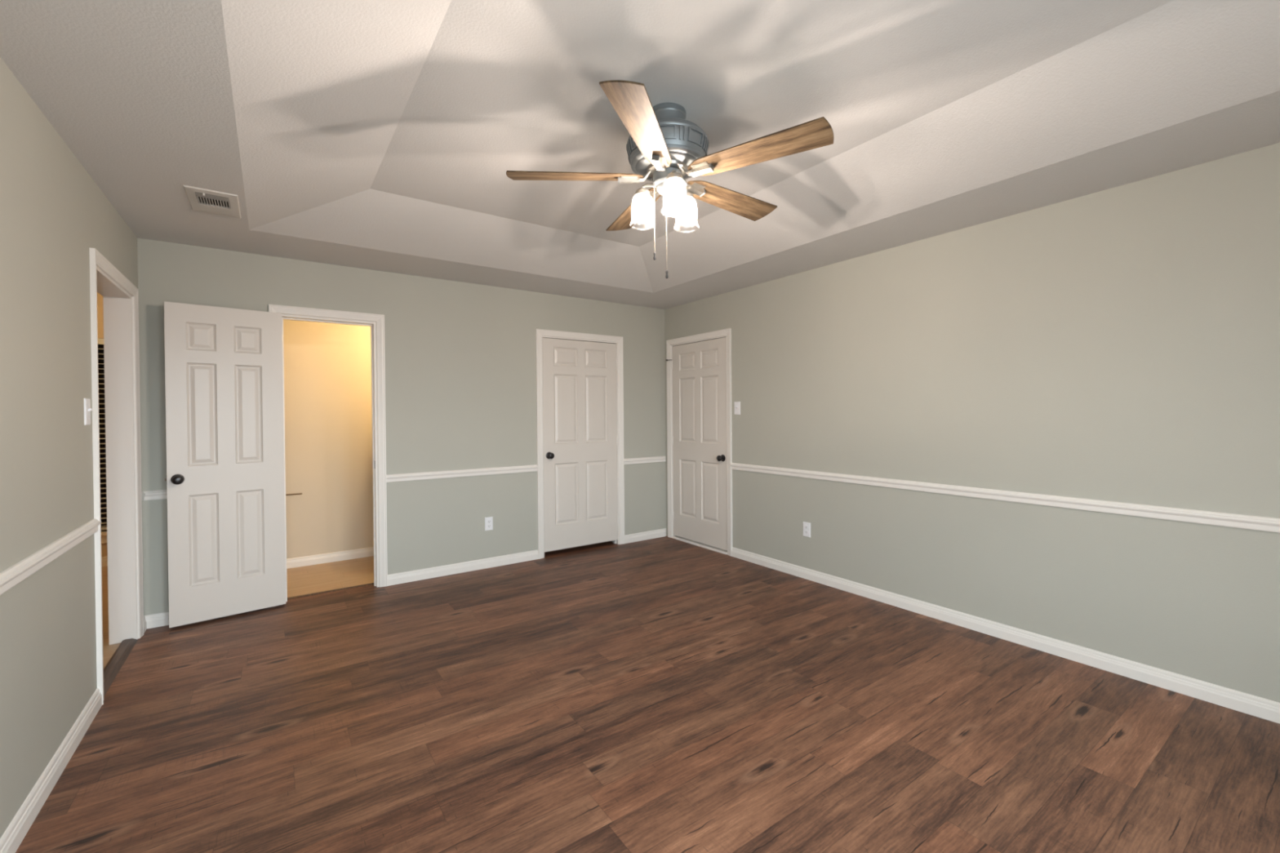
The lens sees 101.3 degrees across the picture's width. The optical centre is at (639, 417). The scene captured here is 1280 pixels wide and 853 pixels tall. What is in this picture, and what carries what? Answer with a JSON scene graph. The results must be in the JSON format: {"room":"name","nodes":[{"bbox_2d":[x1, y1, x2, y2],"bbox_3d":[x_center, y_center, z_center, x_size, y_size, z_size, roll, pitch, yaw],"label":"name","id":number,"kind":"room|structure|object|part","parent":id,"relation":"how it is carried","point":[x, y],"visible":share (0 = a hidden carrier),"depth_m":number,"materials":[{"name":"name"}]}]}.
{"room":"empty bedroom","nodes":[
{"label":"empty bedroom","id":0,"kind":"room"},
{"bbox_2d":[0,57,137,838],"bbox_3d":[-1.618,-0.040,1.030,0.120,2.740,5.400,-1,1,-35],"label":"wall","id":1,"kind":"structure","parent":0,"point":[52,211],"depth_m":1.88,"materials":[{"name":"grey paint"}]},
{"bbox_2d":[0,518,101,595],"bbox_3d":[-1.253,0.498,0.643,0.021,0.061,4.343,-1,1,-35],"label":"chair rail","id":2,"kind":"object","parent":1,"relation":"attached to","point":[22,570],"visible":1,"depth_m":1.83,"materials":[{"name":"white wood"}]},
{"bbox_2d":[0,688,102,852],"bbox_3d":[-1.245,1.289,0.644,0.016,0.083,4.331,-1,1,-35],"label":"baseboard","id":3,"kind":"structure","parent":1,"relation":"attached to","point":[11,840],"depth_m":1.85,"materials":[{"name":"white wood"}]},
{"bbox_2d":[84,398,92,425],"bbox_3d":[-2.446,-0.028,2.331,0.018,0.118,0.072,-1,1,-35],"label":"light switch","id":4,"kind":"object","parent":1,"relation":"attached to","point":[87,409],"visible":1,"depth_m":2.32,"materials":[{"name":"white plastic"}]},
{"bbox_2d":[89,248,143,704],"bbox_3d":[-2.816,0.273,2.761,0.139,2.101,0.946,-1,1,-35],"label":"door frame","id":5,"kind":"structure","parent":1,"relation":"attached to","point":[117,302],"depth_m":3.08,"materials":[{"name":"white wood"}]},
{"bbox_2d":[143,615,146,633],"bbox_3d":[-3.067,1.280,3.242,0.016,0.083,0.123,-1,1,-35],"label":"baseboard","id":6,"kind":"structure","parent":1,"relation":"attached to","point":[144,620],"depth_m":3.26,"materials":[{"name":"white wood"}]},
{"bbox_2d":[97,292,107,556],"bbox_3d":[-5.390,0.109,4.321,2.480,2.440,0.120,-1,1,-35],"label":"wall","id":7,"kind":"structure","parent":0,"point":[100,298],"depth_m":4.67,"materials":[{"name":"paint"}]},
{"bbox_2d":[97,344,106,543],"bbox_3d":[-5.075,0.207,4.518,1.220,1.825,0.150,-1,1,-35],"label":"window","id":8,"kind":"structure","parent":7,"relation":"in","point":[101,371],"depth_m":4.74,"materials":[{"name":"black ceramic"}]},
{"bbox_2d":[97,337,106,529],"bbox_3d":[-5.071,0.150,4.511,1.112,1.706,0.056,-1,1,-35],"label":"window blind","id":9,"kind":"object","parent":8,"relation":"attached to","point":[100,341],"visible":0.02,"depth_m":4.69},
{"bbox_3d":[-5.077,-0.678,4.504,1.112,0.050,0.056,-1,1,-35],"label":"head rail","id":10,"kind":"part","parent":9,"relation":"part of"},
{"bbox_3d":[-5.056,1.067,4.508,1.220,0.105,0.105,-1,1,-35],"label":"sill","id":11,"kind":"part","parent":8,"relation":"part of","materials":[{"name":"white wood"}]},
{"bbox_2d":[101,556,107,566],"bbox_3d":[-5.342,1.288,4.277,2.280,0.083,0.016,-1,1,-35],"label":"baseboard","id":12,"kind":"structure","parent":7,"relation":"attached to","point":[104,559],"depth_m":4.67,"materials":[{"name":"white wood"}]},
{"bbox_2d":[101,565,120,668],"bbox_3d":[-4.087,1.396,2.541,2.340,0.119,4.300,-1,1,-35],"label":"floor","id":13,"kind":"structure","parent":0,"point":[108,651],"depth_m":3.38,"materials":[{"name":"beige wood"}]},
{"bbox_2d":[283,319,373,558],"bbox_3d":[-2.736,0.084,4.864,2.150,2.440,0.100,-1,1,-35],"label":"wall","id":14,"kind":"structure","parent":0,"point":[328,425],"depth_m":4.74,"materials":[{"name":"paint"}]},
{"bbox_2d":[285,493,302,495],"bbox_3d":[-3.031,0.661,4.555,0.168,0.040,0.070,-1,1,-35],"label":"paper holder","id":15,"kind":"object","parent":14,"relation":"attached to","point":[297,493],"visible":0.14,"depth_m":4.54,"materials":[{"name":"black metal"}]},
{"bbox_2d":[286,546,373,568],"bbox_3d":[-2.693,1.262,4.827,1.950,0.083,0.016,-1,1,-35],"label":"baseboard","id":16,"kind":"structure","parent":14,"relation":"attached to","point":[293,562],"depth_m":4.74,"materials":[{"name":"white wood"}]},
{"bbox_2d":[137,238,666,615],"bbox_3d":[-1.459,-0.073,4.507,4.374,2.740,0.110,-1,1,-35],"label":"wall","id":17,"kind":"structure","parent":0,"point":[460,385],"depth_m":4.32,"materials":[{"name":"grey paint"}]},
{"bbox_2d":[142,489,167,501],"bbox_3d":[-2.838,0.485,3.462,0.663,0.061,0.021,-1,1,-35],"label":"chair rail","id":18,"kind":"object","parent":17,"relation":"attached to","point":[158,494],"visible":0.29,"depth_m":3.30,"materials":[{"name":"white wood"}]},
{"bbox_2d":[144,611,168,628],"bbox_3d":[-2.833,1.276,3.471,0.663,0.083,0.016,-1,1,-35],"label":"baseboard","id":19,"kind":"structure","parent":17,"relation":"attached to","point":[157,620],"depth_m":3.31,"materials":[{"name":"white wood"}]},
{"bbox_2d":[164,301,286,627],"bbox_3d":[-2.712,0.288,3.458,0.624,2.020,0.168,-1,1,-42],"label":"door","id":20,"kind":"structure","parent":17,"relation":"in","point":[225,463],"depth_m":3.43,"materials":[{"name":"white wood"}]},
{"bbox_3d":[-2.865,0.383,3.252,0.065,0.065,0.067,-1,1,-42],"label":"knob","id":21,"kind":"part","parent":20,"relation":"part of","materials":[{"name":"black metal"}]},
{"bbox_2d":[268,304,387,606],"bbox_3d":[-2.302,0.259,3.906,0.730,2.101,0.129,-1,1,-35],"label":"door frame","id":22,"kind":"structure","parent":17,"relation":"attached to","point":[291,310],"depth_m":4.04,"materials":[{"name":"white wood"}]},
{"bbox_2d":[386,464,537,482],"bbox_3d":[-1.454,0.465,4.433,1.258,0.061,0.021,-1,1,-35],"label":"chair rail","id":23,"kind":"object","parent":17,"relation":"attached to","point":[511,469],"visible":1,"depth_m":4.38,"materials":[{"name":"white wood"}]},
{"bbox_2d":[387,550,537,586],"bbox_3d":[-1.450,1.256,4.442,1.258,0.083,0.016,-1,1,-35],"label":"baseboard","id":24,"kind":"structure","parent":17,"relation":"attached to","point":[460,567],"depth_m":4.39,"materials":[{"name":"white wood"}]},
{"bbox_2d":[484,516,493,530],"bbox_3d":[-1.308,0.917,4.545,0.070,0.115,0.008,-1,1,-35],"label":"wall outlet","id":25,"kind":"object","parent":17,"relation":"attached to","point":[488,521],"visible":1,"depth_m":4.54,"materials":[{"name":"white plastic"}]},
{"bbox_2d":[535,328,624,559],"bbox_3d":[-0.587,0.234,5.109,0.944,2.101,0.129,-1,1,-35],"label":"door frame","id":26,"kind":"structure","parent":17,"relation":"attached to","point":[540,333],"depth_m":4.99,"materials":[{"name":"white wood"}]},
{"bbox_2d":[542,337,618,551],"bbox_3d":[-0.570,0.247,5.090,0.813,1.980,0.168,-1,1,-35],"label":"door","id":27,"kind":"structure","parent":17,"relation":"in","point":[580,438],"depth_m":5.06,"materials":[{"name":"white wood"}]},
{"bbox_3d":[-0.826,0.349,4.849,0.065,0.065,0.067,-1,1,-35],"label":"knob","id":28,"kind":"part","parent":27,"relation":"part of","materials":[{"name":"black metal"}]},
{"bbox_2d":[623,456,665,464],"bbox_3d":[0.058,0.444,5.494,0.549,0.061,0.021,-1,1,-35],"label":"chair rail","id":29,"kind":"object","parent":17,"relation":"attached to","point":[656,459],"visible":1,"depth_m":5.48,"materials":[{"name":"white wood"}]},
{"bbox_2d":[624,528,666,543],"bbox_3d":[0.063,1.235,5.503,0.549,0.083,0.016,-1,1,-35],"label":"baseboard","id":30,"kind":"structure","parent":17,"relation":"attached to","point":[635,537],"depth_m":5.49,"materials":[{"name":"white wood"}]},
{"bbox_2d":[0,0,1279,309],"bbox_3d":[0.118,-1.280,2.244,4.154,0.290,5.410,-1,1,-35],"label":"ceiling","id":31,"kind":"structure","parent":0,"point":[384,135],"depth_m":2.10,"materials":[{"name":"white paint"}]},
{"bbox_2d":[182,185,241,218],"bbox_3d":[-2.216,-1.111,2.732,0.210,0.020,0.370,-1,1,-35],"label":"ceiling vent","id":32,"kind":"object","parent":31,"relation":"in","point":[202,200],"visible":1,"depth_m":2.71,"materials":[{"name":"white metal"}]},
{"bbox_3d":[-2.268,-1.116,2.806,0.132,0.008,0.110,-1,1,-35],"label":"plate","id":33,"kind":"part","parent":32,"relation":"part of","materials":[{"name":"white metal"}]},
{"bbox_2d":[506,80,833,278],"bbox_3d":[0.143,-0.940,2.250,1.264,0.694,1.294,-1,1,-35],"label":"ceiling fan","id":34,"kind":"object","parent":31,"relation":"hanging from","point":[664,148],"visible":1,"depth_m":2.09,"materials":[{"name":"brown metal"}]},
{"bbox_3d":[-0.271,-1.013,2.201,0.567,0.006,0.144,0,12,-3],"label":"blade","id":35,"kind":"part","parent":34,"relation":"part of","materials":[{"name":"brown wood"}]},
{"bbox_3d":[-0.021,-1.018,2.583,0.144,0.006,0.567,-13,5,-20],"label":"blade","id":36,"kind":"part","parent":34,"relation":"part of","materials":[{"name":"brown wood"}]},
{"bbox_3d":[0.015,-1.012,1.845,0.144,0.006,0.567,12,4,15],"label":"blade","id":37,"kind":"part","parent":34,"relation":"part of","materials":[{"name":"brown wood"}]},
{"bbox_3d":[0.030,-0.978,2.257,0.104,0.051,0.065,0,1,-1],"label":"lamp arm","id":38,"kind":"part","parent":34,"relation":"part of","materials":[{"name":"silver metal"}]},
{"bbox_3d":[0.061,-0.848,2.219,0.004,0.296,0.004,-1,1,-35],"label":"pull chain","id":39,"kind":"part","parent":34,"relation":"part of","materials":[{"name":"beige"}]},
{"bbox_3d":[0.112,-0.781,2.220,0.004,0.320,0.004,-1,1,-35],"label":"pull chain","id":40,"kind":"part","parent":34,"relation":"part of","materials":[{"name":"beige metal"}]},
{"bbox_3d":[0.130,-0.978,2.125,0.069,0.051,0.103,-1,1,-35],"label":"lamp arm","id":41,"kind":"part","parent":34,"relation":"part of","materials":[{"name":"silver metal"}]},
{"bbox_3d":[0.185,-0.980,2.282,0.107,0.051,0.065,-1,1,-35],"label":"lamp arm","id":42,"kind":"part","parent":34,"relation":"part of","materials":[{"name":"silver metal"}]},
{"bbox_3d":[0.420,-1.020,2.462,0.567,0.006,0.144,-1,-11,-39],"label":"blade","id":43,"kind":"part","parent":34,"relation":"part of","materials":[{"name":"brown wood"}]},
{"bbox_3d":[0.441,-1.016,2.006,0.567,0.006,0.144,0,-11,33],"label":"blade","id":44,"kind":"part","parent":34,"relation":"part of","materials":[{"name":"brown wood"}]},
{"bbox_2d":[15,536,1279,852],"bbox_3d":[-0.151,1.363,2.724,4.194,0.120,6.480,-1,1,-35],"label":"floor","id":45,"kind":"structure","parent":0,"point":[665,694],"depth_m":2.18,"materials":[{"name":"brown wood"}]},
{"bbox_2d":[103,638,137,696],"bbox_3d":[-2.791,1.315,2.783,0.066,0.016,0.800,-1,1,-35],"label":"threshold","id":46,"kind":"object","parent":45,"relation":"on","point":[112,668],"visible":0.65,"depth_m":2.82,"materials":[{"name":"brown wood"}]},
{"bbox_2d":[287,582,373,599],"bbox_3d":[-2.326,1.304,3.962,0.584,0.009,0.035,-1,1,-35],"label":"threshold","id":47,"kind":"object","parent":45,"relation":"on","point":[370,584],"visible":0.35,"depth_m":3.95,"materials":[{"name":"brown wood"}]},
{"bbox_2d":[671,535,727,554],"bbox_3d":[0.597,1.265,5.246,0.059,0.020,0.810,-1,1,-35],"label":"threshold","id":48,"kind":"object","parent":45,"relation":"on","point":[684,540],"visible":0.82,"depth_m":5.21,"materials":[{"name":"white wood"}]},
{"bbox_2d":[664,142,1279,702],"bbox_3d":[1.868,-0.089,3.476,0.110,2.740,5.400,-1,1,-35],"label":"wall","id":49,"kind":"structure","parent":0,"point":[1120,344],"depth_m":2.84,"materials":[{"name":"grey paint"}]},
{"bbox_2d":[666,337,727,551],"bbox_3d":[0.586,0.244,5.248,0.172,1.996,0.826,-1,1,-35],"label":"door","id":50,"kind":"structure","parent":49,"relation":"in","point":[699,438],"depth_m":5.20,"materials":[{"name":"white wood"}]},
{"bbox_3d":[0.755,0.378,4.924,0.067,0.065,0.065,-1,1,-35],"label":"knob","id":51,"kind":"part","parent":50,"relation":"part of","materials":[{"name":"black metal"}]},
{"bbox_2d":[666,328,732,556],"bbox_3d":[0.614,0.224,5.254,0.129,2.101,0.944,-1,1,-35],"label":"door frame","id":52,"kind":"structure","parent":49,"relation":"attached to","point":[727,332],"depth_m":5.15,"materials":[{"name":"white wood"}]},
{"bbox_2d":[734,401,740,414],"bbox_3d":[0.880,-0.088,4.774,0.018,0.118,0.072,-1,1,-35],"label":"light switch","id":53,"kind":"object","parent":49,"relation":"attached to","point":[737,404],"visible":1,"depth_m":4.77,"materials":[{"name":"white plastic"}]},
{"bbox_2d":[803,521,810,537],"bbox_3d":[1.323,0.887,4.170,0.008,0.115,0.070,-1,1,-35],"label":"wall outlet","id":54,"kind":"object","parent":49,"relation":"attached to","point":[806,526],"visible":1,"depth_m":4.16,"materials":[{"name":"white plastic"}]},
{"bbox_2d":[730,462,1279,533],"bbox_3d":[2.105,0.451,3.035,0.021,0.061,4.403,-1,1,-35],"label":"chair rail","id":55,"kind":"object","parent":49,"relation":"attached to","point":[1201,517],"visible":1,"depth_m":2.83,"materials":[{"name":"white wood"}]},
{"bbox_2d":[731,546,1279,724],"bbox_3d":[2.113,1.242,3.044,0.016,0.083,4.403,-1,1,-35],"label":"baseboard","id":56,"kind":"structure","parent":49,"relation":"attached to","point":[1262,708],"depth_m":2.84,"materials":[{"name":"white wood"}]}
]}

